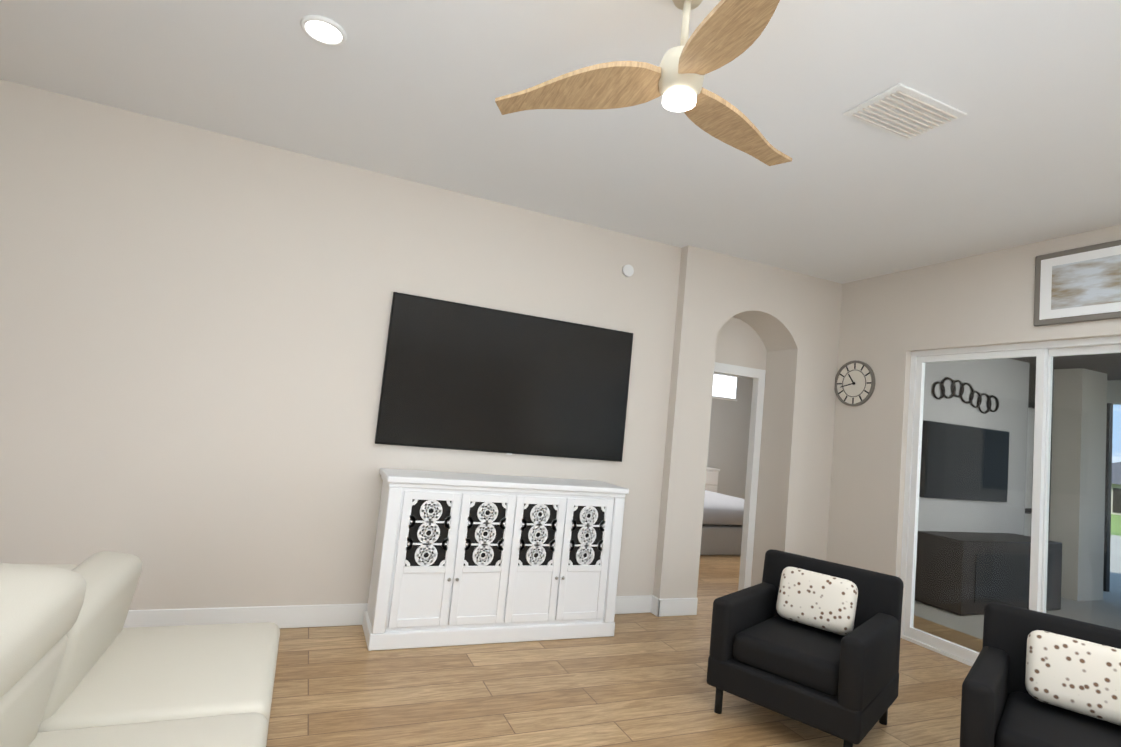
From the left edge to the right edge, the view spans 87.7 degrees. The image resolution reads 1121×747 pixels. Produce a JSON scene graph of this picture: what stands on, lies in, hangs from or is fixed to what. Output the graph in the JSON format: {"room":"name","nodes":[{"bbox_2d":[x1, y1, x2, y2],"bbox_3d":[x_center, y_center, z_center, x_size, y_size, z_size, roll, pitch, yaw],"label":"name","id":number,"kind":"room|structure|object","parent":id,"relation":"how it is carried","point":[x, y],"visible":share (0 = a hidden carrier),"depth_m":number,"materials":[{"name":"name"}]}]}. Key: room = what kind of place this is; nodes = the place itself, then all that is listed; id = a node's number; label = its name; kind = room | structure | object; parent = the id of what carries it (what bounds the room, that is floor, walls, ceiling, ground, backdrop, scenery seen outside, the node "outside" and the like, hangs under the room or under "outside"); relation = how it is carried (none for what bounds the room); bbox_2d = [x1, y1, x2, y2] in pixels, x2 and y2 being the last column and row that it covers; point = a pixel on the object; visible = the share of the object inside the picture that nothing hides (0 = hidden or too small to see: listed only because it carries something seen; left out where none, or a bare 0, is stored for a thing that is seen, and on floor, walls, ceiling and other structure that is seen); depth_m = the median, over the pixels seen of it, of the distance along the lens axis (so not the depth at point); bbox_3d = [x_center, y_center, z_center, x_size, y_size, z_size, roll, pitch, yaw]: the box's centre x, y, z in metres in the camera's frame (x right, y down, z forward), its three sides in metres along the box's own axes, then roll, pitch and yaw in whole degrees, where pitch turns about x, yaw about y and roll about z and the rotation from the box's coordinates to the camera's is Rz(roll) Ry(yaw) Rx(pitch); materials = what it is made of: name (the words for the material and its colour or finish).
{"room":"living room","nodes":[
{"label":"living room","id":0,"kind":"room"},
{"bbox_2d":[0,79,681,609],"bbox_3d":[-2.708,-0.030,3.623,7.798,3.120,0.300,8,-5,-23],"label":"wall","id":1,"kind":"structure","parent":0,"point":[194,325],"depth_m":3.73,"materials":[{"name":"paint"}]},
{"bbox_2d":[123,595,697,627],"bbox_3d":[0.975,1.373,-1.877,10.000,0.140,12.600,8,-5,-23],"label":"baseboard","id":2,"kind":"structure","parent":1,"relation":"attached to","point":[298,616],"depth_m":3.80,"materials":[{"name":"white wood"}]},
{"bbox_2d":[375,292,632,461],"bbox_3d":[-0.342,0.078,4.449,1.948,1.073,0.048,8,-5,-23],"label":"tv","id":3,"kind":"object","parent":1,"relation":"attached to","point":[458,376],"visible":0.96,"depth_m":4.38,"materials":[{"name":"black plastic"}]},
{"bbox_2d":[622,264,633,276],"bbox_3d":[0.565,-0.862,4.891,0.100,0.100,0.025,8,-5,-23],"label":"smoke detector","id":4,"kind":"object","parent":1,"relation":"attached to","point":[627,270],"visible":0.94,"depth_m":4.88,"materials":[{"name":"white plastic"}]},
{"bbox_2d":[0,0,1120,283],"bbox_3d":[1.825,-1.336,1.490,14.100,0.240,18.500,8,-5,-23],"label":"ceiling","id":5,"kind":"structure","parent":0,"point":[1026,150],"depth_m":3.04,"materials":[{"name":"paint"}]},
{"bbox_2d":[300,15,346,45],"bbox_3d":[-1.049,-1.520,2.589,0.194,0.021,0.194,8,-5,-23],"label":"recessed light","id":6,"kind":"object","parent":5,"relation":"in","point":[323,30],"visible":1,"depth_m":2.58,"materials":[{"name":"white plastic"}]},
{"bbox_2d":[495,0,791,165],"bbox_3d":[0.549,-1.187,2.055,1.264,0.450,1.228,8,-5,-23],"label":"ceiling fan","id":7,"kind":"object","parent":5,"relation":"hanging from","point":[725,32],"visible":1,"depth_m":2.11,"materials":[{"name":"brown wood"}]},
{"bbox_2d":[843,83,966,140],"bbox_3d":[1.640,-1.234,2.786,0.460,0.022,0.300,8,-5,-23],"label":"ceiling vent","id":8,"kind":"object","parent":5,"relation":"in","point":[903,111],"visible":1,"depth_m":2.76,"materials":[{"name":"white metal"}]},
{"bbox_2d":[266,555,982,746],"bbox_3d":[1.514,1.808,1.225,14.100,0.100,18.500,8,-5,-23],"label":"floor","id":9,"kind":"structure","parent":0,"point":[638,680],"depth_m":3.24,"materials":[{"name":"brown wood"}]},
{"bbox_2d":[0,551,279,746],"bbox_3d":[-0.020,1.131,1.333,3.434,0.960,3.540,8,-5,-23],"label":"sofa","id":10,"kind":"object","parent":9,"relation":"on","point":[80,666],"visible":1,"depth_m":1.86,"materials":[{"name":"beige leather"}]},
{"bbox_2d":[362,468,628,650],"bbox_3d":[-0.423,1.275,4.115,1.726,1.060,0.464,8,-5,-23],"label":"console","id":11,"kind":"object","parent":9,"relation":"on","point":[466,559],"visible":1,"depth_m":3.89,"materials":[{"name":"white wood"}]},
{"bbox_2d":[705,467,719,492],"bbox_3d":[2.157,2.205,11.178,1.740,0.900,0.589,8,-5,-23],"label":"dresser","id":12,"kind":"object","parent":9,"relation":"on","point":[711,484],"visible":0.02,"depth_m":11.23,"materials":[{"name":"white wood"}]},
{"bbox_2d":[700,490,756,554],"bbox_3d":[1.798,1.741,8.487,2.200,1.300,2.040,8,-5,-23],"label":"bed","id":13,"kind":"object","parent":9,"relation":"on","point":[722,524],"visible":0.06,"depth_m":7.54,"materials":[{"name":"grey fabric"}]},
{"bbox_2d":[707,549,903,746],"bbox_3d":[1.383,1.508,3.278,0.780,0.812,0.826,1,-6,42],"label":"lounge chair","id":14,"kind":"object","parent":9,"relation":"on","point":[765,654],"visible":0.98,"depth_m":3.08,"materials":[{"name":"black fabric"}]},
{"bbox_2d":[776,567,857,635],"bbox_3d":[1.481,1.311,3.383,0.420,0.297,0.185,1,-6,42],"label":"chair pillow","id":15,"kind":"object","parent":14,"relation":"on","point":[819,600],"visible":0.96,"depth_m":3.32,"materials":[{"name":"white fabric"}]},
{"bbox_2d":[960,602,1120,746],"bbox_3d":[2.185,1.515,2.420,0.780,0.812,0.826,1,-6,42],"label":"lounge chair","id":16,"kind":"object","parent":9,"relation":"on","point":[1001,706],"visible":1,"depth_m":2.51,"materials":[{"name":"black fabric"}]},
{"bbox_2d":[1025,630,1120,725],"bbox_3d":[2.283,1.317,2.525,0.420,0.297,0.185,1,-6,42],"label":"chair pillow","id":17,"kind":"object","parent":16,"relation":"on","point":[1075,675],"visible":1,"depth_m":2.51,"materials":[{"name":"white fabric"}]},
{"bbox_2d":[707,373,765,498],"bbox_3d":[1.171,1.058,11.285,7.500,3.000,0.220,8,-5,-23],"label":"wall","id":18,"kind":"structure","parent":0,"point":[729,426],"depth_m":12.20,"materials":[{"name":"paint"}]},
{"bbox_2d":[653,245,841,598],"bbox_3d":[1.801,0.571,5.486,2.032,3.120,0.400,8,-5,-23],"label":"wall","id":19,"kind":"structure","parent":0,"point":[791,319],"depth_m":5.41,"materials":[{"name":"paint"}]},
{"bbox_2d":[714,317,766,590],"bbox_3d":[1.535,0.668,5.629,1.038,2.900,0.120,8,-5,-23],"label":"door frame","id":20,"kind":"structure","parent":19,"relation":"attached to","point":[741,350],"depth_m":5.71,"materials":[{"name":"white"}]},
{"bbox_2d":[826,224,1120,577],"bbox_3d":[3.756,0.575,3.244,0.200,3.120,5.281,8,-5,-23],"label":"wall","id":21,"kind":"structure","parent":0,"point":[890,323],"depth_m":5.04,"materials":[{"name":"paint"}]},
{"bbox_2d":[834,360,874,405],"bbox_3d":[2.752,0.093,5.471,0.024,0.432,0.432,8,-5,-23],"label":"clock","id":22,"kind":"object","parent":21,"relation":"attached to","point":[854,382],"visible":0.98,"depth_m":5.46,"materials":[{"name":"grey"}]},
{"bbox_2d":[900,336,1120,666],"bbox_3d":[3.729,0.935,3.233,0.110,2.400,3.816,8,-5,-23],"label":"sliding door","id":23,"kind":"structure","parent":21,"relation":"attached to","point":[1044,353],"depth_m":4.32,"materials":[{"name":"white"}]},
{"bbox_2d":[1034,240,1120,325],"bbox_3d":[3.714,-0.619,3.416,0.036,0.510,1.641,8,-5,-23],"label":"picture","id":24,"kind":"object","parent":21,"relation":"attached to","point":[1081,284],"visible":0.97,"depth_m":3.92,"materials":[{"name":"grey"}]},
{"bbox_2d":[1024,408,1034,536],"bbox_3d":[4.548,1.029,6.978,4.258,3.000,0.198,8,-5,-23],"label":"wall","id":25,"kind":"structure","parent":0,"point":[1031,413],"depth_m":7.50,"materials":[{"name":"paint"}]},
{"label":"outside","id":26,"kind":"structure","parent":0,"visible":0},
{"bbox_2d":[914,535,1120,639],"bbox_3d":[11.558,3.003,3.485,14.905,0.110,55.000,8,-5,-23],"label":"lanai","id":27,"kind":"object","parent":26,"point":[1076,610],"depth_m":6.29,"materials":[{"name":"grey concrete"}]},
{"bbox_2d":[914,358,1106,614],"bbox_3d":[4.756,1.127,6.528,4.310,2.790,0.760,8,-5,-23],"label":"wall","id":28,"kind":"structure","parent":27,"relation":"on","point":[969,449],"depth_m":6.69,"materials":[{"name":"grey painted stucco"}]},
{"bbox_2d":[1103,403,1112,591],"bbox_3d":[10.688,1.313,-0.007,0.080,2.490,17.149,8,-5,-23],"label":"cage","id":29,"kind":"object","parent":27,"relation":"on","point":[1107,524],"depth_m":7.79,"materials":[{"name":"brown metal"}]},
{"bbox_2d":[1009,353,1120,404],"bbox_3d":[8.713,-0.473,-0.701,5.605,0.550,17.300,8,-5,-23],"label":"roof","id":30,"kind":"structure","parent":26,"point":[1114,383],"depth_m":6.97,"materials":[{"name":"grey"}]},
{"bbox_2d":[1111,514,1120,535],"bbox_3d":[231.186,33.554,94.077,493.870,1.950,600.000,8,-5,-23],"label":"ground","id":31,"kind":"structure","parent":26,"point":[1115,521],"depth_m":32.01,"materials":[{"name":"green plant"}]},
{"bbox_2d":[1111,462,1120,514],"bbox_3d":[62.932,12.452,61.858,13.200,5.723,18.147,8,-5,-23],"label":"house","id":32,"kind":"structure","parent":31,"relation":"on","point":[1116,479],"depth_m":60.14,"materials":[{"name":"beige paint"}]}
]}

